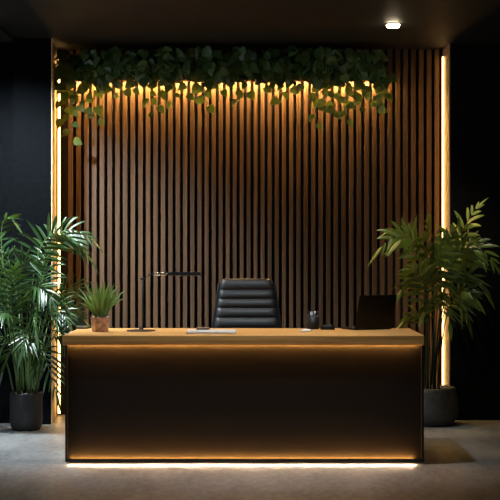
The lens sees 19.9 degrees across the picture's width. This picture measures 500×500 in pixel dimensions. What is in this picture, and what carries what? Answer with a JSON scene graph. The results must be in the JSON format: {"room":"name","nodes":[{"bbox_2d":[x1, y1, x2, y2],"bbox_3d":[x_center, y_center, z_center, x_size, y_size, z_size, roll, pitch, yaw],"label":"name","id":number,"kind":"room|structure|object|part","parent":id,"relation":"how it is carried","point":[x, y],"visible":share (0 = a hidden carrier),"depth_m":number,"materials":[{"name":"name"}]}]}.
{"room":"lobby","nodes":[
{"label":"lobby","id":0,"kind":"room"},
{"bbox_2d":[0,38,50,424],"bbox_3d":[-2.529,-0.138,10.860,2.142,2.835,0.780,0,0,0],"label":"wall","id":1,"kind":"structure","parent":0,"point":[25,63],"depth_m":10.47,"materials":[{"name":"black paint"}]},
{"bbox_2d":[0,26,12,41],"bbox_3d":[-2.667,-1.545,4.725,1.865,0.020,11.650,0,0,0],"label":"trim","id":2,"kind":"structure","parent":1,"relation":"attached to","point":[4,36],"depth_m":10.32,"materials":[{"name":"black"}]},
{"bbox_2d":[51,38,56,424],"bbox_3d":[-1.482,-0.138,10.801,0.014,2.835,0.662,0,0,-5],"label":"trim","id":3,"kind":"structure","parent":1,"relation":"attached to","point":[53,48],"depth_m":10.64,"materials":[{"name":"brown wood"}]},
{"bbox_2d":[58,79,59,412],"bbox_3d":[-1.472,-0.115,11.018,0.016,2.750,0.025,0,0,0],"label":"led strip","id":4,"kind":"object","parent":1,"relation":"attached to","point":[59,79],"visible":0.36,"depth_m":11.01,"materials":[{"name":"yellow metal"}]},
{"bbox_2d":[57,49,441,413],"bbox_3d":[-0.007,-0.138,11.150,3.026,2.835,0.200,0,0,0],"label":"wall","id":5,"kind":"structure","parent":0,"point":[246,189],"depth_m":11.05,"materials":[{"name":"brown wood"}]},
{"bbox_2d":[75,65,384,81],"bbox_3d":[-0.185,-1.350,10.955,2.430,0.110,0.190,0,0,0],"label":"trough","id":6,"kind":"object","parent":5,"relation":"attached to","point":[244,77],"visible":0.02,"depth_m":10.91,"materials":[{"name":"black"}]},
{"bbox_2d":[0,414,499,499],"bbox_3d":[0.000,1.330,5.075,7.200,0.100,12.350,0,0,0],"label":"floor","id":7,"kind":"structure","parent":0,"point":[462,457],"depth_m":8.14,"materials":[{"name":"concrete"}]},
{"bbox_2d":[10,391,42,430],"bbox_3d":[-1.592,1.146,10.160,0.232,0.268,0.232,0,0,0],"label":"pot","id":8,"kind":"object","parent":7,"relation":"on","point":[26,408],"depth_m":10.06,"materials":[{"name":"black ceramic"}]},
{"bbox_2d":[0,213,104,430],"bbox_3d":[-1.480,0.507,10.075,1.064,1.545,0.632,0,0,-28],"label":"potted palm","id":9,"kind":"object","parent":7,"relation":"on","point":[26,403],"visible":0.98,"depth_m":10.05,"materials":[{"name":"plant"}]},
{"bbox_3d":[-1.776,0.662,10.080,0.261,0.738,0.164,0,0,0],"label":"stem","id":10,"kind":"part","parent":9,"relation":"part of","materials":[{"name":"green plant"}]},
{"bbox_3d":[-1.757,0.451,10.162,0.269,1.160,0.026,0,0,0],"label":"stem","id":11,"kind":"part","parent":9,"relation":"part of","materials":[{"name":"green plant"}]},
{"bbox_3d":[-1.699,0.402,10.118,0.108,1.258,0.119,0,0,14],"label":"stem","id":12,"kind":"part","parent":9,"relation":"part of","materials":[{"name":"green plant"}]},
{"bbox_3d":[-1.669,0.736,10.017,0.047,0.590,0.310,0,0,21],"label":"stem","id":13,"kind":"part","parent":9,"relation":"part of","materials":[{"name":"green plant"}]},
{"bbox_3d":[-1.722,0.557,10.101,0.235,0.947,0.164,0,0,0],"label":"stem","id":14,"kind":"part","parent":9,"relation":"part of","materials":[{"name":"green plant"}]},
{"bbox_3d":[-1.679,0.515,10.164,0.159,1.031,0.076,0,0,0],"label":"stem","id":15,"kind":"part","parent":9,"relation":"part of","materials":[{"name":"green plant"}]},
{"bbox_3d":[-1.651,0.577,10.024,0.040,0.907,0.292,0,0,0],"label":"stem","id":16,"kind":"part","parent":9,"relation":"part of","materials":[{"name":"green plant"}]},
{"bbox_3d":[-1.583,0.552,10.027,0.066,0.958,0.233,0,0,-12],"label":"stem","id":17,"kind":"part","parent":9,"relation":"part of","materials":[{"name":"green plant"}]},
{"bbox_3d":[-1.553,0.802,9.999,0.038,0.458,0.282,0,0,2],"label":"stem","id":18,"kind":"part","parent":9,"relation":"part of","materials":[{"name":"green plant"}]},
{"bbox_3d":[-1.542,0.743,10.017,0.013,0.578,0.382,0,0,-21],"label":"stem","id":19,"kind":"part","parent":9,"relation":"part of","materials":[{"name":"green plant"}]},
{"bbox_3d":[-1.512,0.472,10.207,0.021,1.118,0.233,0,0,32],"label":"stem","id":20,"kind":"part","parent":9,"relation":"part of","materials":[{"name":"green plant"}]},
{"bbox_3d":[-1.505,0.641,10.014,0.072,0.780,0.410,0,0,-32],"label":"stem","id":21,"kind":"part","parent":9,"relation":"part of","materials":[{"name":"green plant"}]},
{"bbox_3d":[-1.454,0.858,10.029,0.033,0.347,0.307,0,0,-39],"label":"stem","id":22,"kind":"part","parent":9,"relation":"part of","materials":[{"name":"green plant"}]},
{"bbox_3d":[-1.434,0.464,10.201,0.249,1.133,0.161,0,0,0],"label":"stem","id":23,"kind":"part","parent":9,"relation":"part of","materials":[{"name":"green plant"}]},
{"bbox_3d":[-1.448,0.670,10.060,0.314,0.721,0.020,0,0,34],"label":"stem","id":24,"kind":"part","parent":9,"relation":"part of","materials":[{"name":"green plant"}]},
{"bbox_3d":[-1.433,0.721,10.078,0.383,0.620,0.019,0,0,41],"label":"stem","id":25,"kind":"part","parent":9,"relation":"part of","materials":[{"name":"green plant"}]},
{"bbox_3d":[-1.376,0.812,10.106,0.326,0.440,0.014,0,0,22],"label":"stem","id":26,"kind":"part","parent":9,"relation":"part of","materials":[{"name":"green plant"}]},
{"bbox_3d":[-1.382,0.689,10.255,0.383,0.683,0.021,0,0,-16],"label":"stem","id":27,"kind":"part","parent":9,"relation":"part of","materials":[{"name":"green plant"}]},
{"bbox_3d":[-1.371,0.454,10.067,0.419,1.153,0.137,0,0,0],"label":"stem","id":28,"kind":"part","parent":9,"relation":"part of","materials":[{"name":"green plant"}]},
{"bbox_3d":[-1.365,0.744,10.188,0.326,0.574,0.067,0,0,0],"label":"stem","id":29,"kind":"part","parent":9,"relation":"part of","materials":[{"name":"green plant"}]},
{"bbox_3d":[-1.364,0.649,10.280,0.358,0.765,0.344,0,0,0],"label":"stem","id":30,"kind":"part","parent":9,"relation":"part of","materials":[{"name":"green plant"}]},
{"bbox_3d":[-1.341,0.442,10.162,0.416,1.176,0.087,0,0,0],"label":"stem","id":31,"kind":"part","parent":9,"relation":"part of","materials":[{"name":"green plant"}]},
{"bbox_2d":[63,328,423,461],"bbox_3d":[-0.038,0.894,8.900,2.155,0.771,0.800,0,0,0],"label":"reception desk","id":32,"kind":"object","parent":7,"relation":"on","point":[162,394],"visible":0.98,"depth_m":8.53,"materials":[{"name":"brown wood"}]},
{"bbox_3d":[-1.094,0.915,8.882,0.014,0.696,0.757,0,0,0],"label":"panel","id":33,"kind":"part","parent":32,"relation":"part of","materials":[{"name":"black wood"}]},
{"bbox_2d":[76,326,88,328],"bbox_3d":[-1.085,0.500,9.235,0.076,0.017,0.100,0,0,0],"label":"notebook","id":34,"kind":"object","parent":32,"relation":"on","point":[77,327],"visible":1,"depth_m":9.19,"materials":[{"name":"grey paper"}]},
{"bbox_2d":[77,282,123,331],"bbox_3d":[-0.930,0.344,8.900,0.305,0.330,0.180,0,0,0],"label":"potted plant","id":35,"kind":"object","parent":32,"relation":"on","point":[101,303],"visible":1,"depth_m":8.87,"materials":[{"name":"green plant"}]},
{"bbox_3d":[-0.933,0.463,8.900,0.123,0.092,0.123,0,0,0],"label":"pot","id":36,"kind":"part","parent":35,"relation":"part of","materials":[{"name":"brown ceramic"}]},
{"bbox_2d":[126,272,200,331],"bbox_3d":[-0.542,0.323,8.970,0.469,0.372,0.184,0,0,0],"label":"desk lamp","id":37,"kind":"object","parent":32,"relation":"on","point":[140,329],"visible":1,"depth_m":8.95,"materials":[{"name":"black metal"}]},
{"bbox_2d":[186,329,235,333],"bbox_3d":[-0.236,0.501,8.755,0.300,0.016,0.210,0,0,0],"label":"closed laptop","id":38,"kind":"object","parent":32,"relation":"on","point":[189,331],"visible":1,"depth_m":8.65,"materials":[{"name":"silver metal"}]},
{"bbox_2d":[196,327,209,329],"bbox_3d":[-0.290,0.485,8.826,0.082,0.015,0.056,0,0,0],"label":"wallet","id":39,"kind":"object","parent":38,"relation":"on","point":[198,328],"visible":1,"depth_m":8.80,"materials":[{"name":"brown leather"}]},
{"bbox_3d":[-0.236,0.495,8.755,0.300,0.006,0.210,0,0,0],"label":"lid","id":40,"kind":"part","parent":38,"relation":"part of","materials":[{"name":"silver metal"}]},
{"bbox_3d":[-0.033,1.253,8.530,2.109,0.020,0.055,0,0,0],"label":"rail","id":41,"kind":"part","parent":32,"relation":"part of","materials":[{"name":"black"}]},
{"bbox_2d":[300,329,310,331],"bbox_3d":[0.346,0.500,8.900,0.075,0.018,0.043,0,0,13],"label":"computer mouse","id":42,"kind":"object","parent":32,"relation":"on","point":[301,330],"visible":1,"depth_m":8.88,"materials":[{"name":"white plastic"}]},
{"bbox_2d":[306,316,319,328],"bbox_3d":[0.406,0.469,9.200,0.084,0.080,0.084,0,0,0],"label":"pen holder","id":43,"kind":"object","parent":32,"relation":"on","point":[313,322],"visible":0.98,"depth_m":9.17,"materials":[{"name":"black metal"}]},
{"bbox_2d":[320,324,334,329],"bbox_3d":[0.495,0.491,9.120,0.099,0.037,0.057,0,0,21],"label":"computer mouse","id":44,"kind":"object","parent":32,"relation":"on","point":[328,326],"visible":1,"depth_m":9.10,"materials":[{"name":"black plastic"}]},
{"bbox_2d":[340,295,396,329],"bbox_3d":[0.759,0.398,9.169,0.283,0.223,0.239,0,0,-28],"label":"open laptop","id":45,"kind":"object","parent":32,"relation":"on","point":[373,311],"visible":1,"depth_m":9.09,"materials":[{"name":"black plastic"}]},
{"bbox_3d":[1.029,0.915,8.882,0.014,0.696,0.757,0,0,0],"label":"panel","id":46,"kind":"part","parent":32,"relation":"part of","materials":[{"name":"black wood"}]},
{"bbox_2d":[211,279,281,327],"bbox_3d":[-0.022,0.739,9.632,0.580,1.081,0.580,0,0,0],"label":"office chair","id":47,"kind":"object","parent":7,"relation":"on","point":[239,303],"visible":0.42,"depth_m":9.84,"materials":[{"name":"black leather"}]},
{"bbox_3d":[-0.260,0.536,9.646,0.066,0.620,0.530,0,0,5],"label":"frame rail","id":48,"kind":"part","parent":47,"relation":"part of","materials":[{"name":"black metal"}]},
{"bbox_3d":[0.216,0.536,9.646,0.066,0.620,0.530,0,0,-5],"label":"frame rail","id":49,"kind":"part","parent":47,"relation":"part of","materials":[{"name":"black metal"}]},
{"bbox_2d":[368,198,499,426],"bbox_3d":[1.346,0.449,10.284,0.878,1.662,0.770,0,0,-29],"label":"potted palm","id":50,"kind":"object","parent":7,"relation":"on","point":[440,401],"visible":0.97,"depth_m":10.29,"materials":[{"name":"green plant"}]},
{"bbox_3d":[1.137,0.461,10.364,0.388,1.130,0.060,0,0,-28],"label":"stem","id":51,"kind":"part","parent":50,"relation":"part of","materials":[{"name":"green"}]},
{"bbox_3d":[1.170,0.437,10.443,0.262,1.176,0.016,0,0,0],"label":"stem","id":52,"kind":"part","parent":50,"relation":"part of","materials":[{"name":"green plant"}]},
{"bbox_3d":[1.213,0.739,10.390,0.205,0.572,0.051,0,0,-36],"label":"stem","id":53,"kind":"part","parent":50,"relation":"part of","materials":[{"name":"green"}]},
{"bbox_3d":[1.192,0.598,10.291,0.240,0.855,0.424,0,0,0],"label":"stem","id":54,"kind":"part","parent":50,"relation":"part of","materials":[{"name":"green plant"}]},
{"bbox_3d":[1.241,0.576,10.241,0.047,0.900,0.425,0,0,26],"label":"stem","id":55,"kind":"part","parent":50,"relation":"part of","materials":[{"name":"green plant"}]},
{"bbox_3d":[1.286,0.412,10.356,0.019,1.226,0.315,0,0,8],"label":"stem","id":56,"kind":"part","parent":50,"relation":"part of","materials":[{"name":"green"}]},
{"bbox_3d":[1.302,0.691,10.295,0.050,0.670,0.375,0,0,14],"label":"stem","id":57,"kind":"part","parent":50,"relation":"part of","materials":[{"name":"green"}]},
{"bbox_3d":[1.351,0.463,10.282,0.017,1.126,0.445,0,0,1],"label":"stem","id":58,"kind":"part","parent":50,"relation":"part of","materials":[{"name":"green"}]},
{"bbox_3d":[1.379,0.449,10.315,0.101,1.154,0.431,0,0,0],"label":"stem","id":59,"kind":"part","parent":50,"relation":"part of","materials":[{"name":"green plant"}]},
{"bbox_3d":[1.388,0.707,10.326,0.013,0.638,0.418,0,0,-9],"label":"stem","id":60,"kind":"part","parent":50,"relation":"part of","materials":[{"name":"green plant"}]},
{"bbox_3d":[1.502,0.476,10.451,0.294,1.099,0.065,0,0,0],"label":"stem","id":61,"kind":"part","parent":50,"relation":"part of","materials":[{"name":"green plant"}]},
{"bbox_3d":[1.450,0.418,10.403,0.232,1.214,0.109,0,0,0],"label":"stem","id":62,"kind":"part","parent":50,"relation":"part of","materials":[{"name":"green plant"}]},
{"bbox_3d":[1.450,0.504,10.310,0.051,1.044,0.467,0,0,-30],"label":"stem","id":63,"kind":"part","parent":50,"relation":"part of","materials":[{"name":"green plant"}]},
{"bbox_3d":[1.484,0.684,10.427,0.216,0.683,0.015,0,0,18],"label":"stem","id":64,"kind":"part","parent":50,"relation":"part of","materials":[{"name":"green plant"}]},
{"bbox_3d":[1.492,0.656,10.367,0.237,0.740,0.217,0,0,0],"label":"stem","id":65,"kind":"part","parent":50,"relation":"part of","materials":[{"name":"green plant"}]},
{"bbox_3d":[1.500,0.353,10.411,0.311,1.345,0.104,0,0,0],"label":"stem","id":66,"kind":"part","parent":50,"relation":"part of","materials":[{"name":"green plant"}]},
{"bbox_3d":[1.523,0.599,10.356,0.320,0.854,0.354,0,0,0],"label":"stem","id":67,"kind":"part","parent":50,"relation":"part of","materials":[{"name":"green plant"}]},
{"bbox_3d":[1.550,0.497,10.361,0.459,1.057,0.060,0,0,36],"label":"stem","id":68,"kind":"part","parent":50,"relation":"part of","materials":[{"name":"green plant"}]},
{"bbox_2d":[424,385,458,426],"bbox_3d":[1.325,1.142,10.480,0.408,0.276,0.408,0,0,0],"label":"pot","id":69,"kind":"object","parent":7,"relation":"on","point":[440,401],"depth_m":10.30,"materials":[{"name":"black ceramic"}]},
{"bbox_2d":[0,0,499,49],"bbox_3d":[0.000,-1.605,5.075,7.200,0.100,12.350,0,0,0],"label":"ceiling","id":70,"kind":"structure","parent":0,"point":[71,24],"depth_m":9.85,"materials":[{"name":"black paint"}]},
{"bbox_2d":[54,45,397,145],"bbox_3d":[-0.209,-1.168,10.810,2.662,0.756,0.290,0,0,0],"label":"trailing vine","id":71,"kind":"object","parent":70,"relation":"hanging from","point":[96,68],"visible":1,"depth_m":10.75,"materials":[{"name":"green plant"}]},
{"bbox_2d":[385,23,400,27],"bbox_3d":[0.984,-1.540,9.825,0.108,0.030,0.108,0,0,0],"label":"recessed light","id":72,"kind":"object","parent":70,"relation":"in","point":[389,25],"visible":1,"depth_m":9.79,"materials":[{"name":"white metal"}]},
{"bbox_2d":[450,43,499,419],"bbox_3d":[2.553,-0.138,11.000,2.094,2.835,0.500,0,0,0],"label":"wall","id":73,"kind":"structure","parent":0,"point":[474,67],"depth_m":10.75,"materials":[{"name":"black paint"}]},
{"bbox_2d":[442,57,442,384],"bbox_3d":[1.487,-0.115,11.018,0.008,2.750,0.025,0,0,0],"label":"led strip","id":74,"kind":"object","parent":73,"relation":"attached to","point":[442,57],"visible":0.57,"depth_m":11.01,"materials":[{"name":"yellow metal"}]},
{"bbox_2d":[442,43,449,385],"bbox_3d":[1.502,-0.138,10.941,0.008,2.835,0.378,0,0,0],"label":"trim","id":75,"kind":"structure","parent":73,"relation":"attached to","point":[446,51],"depth_m":10.88,"materials":[{"name":"brown wood"}]}
]}

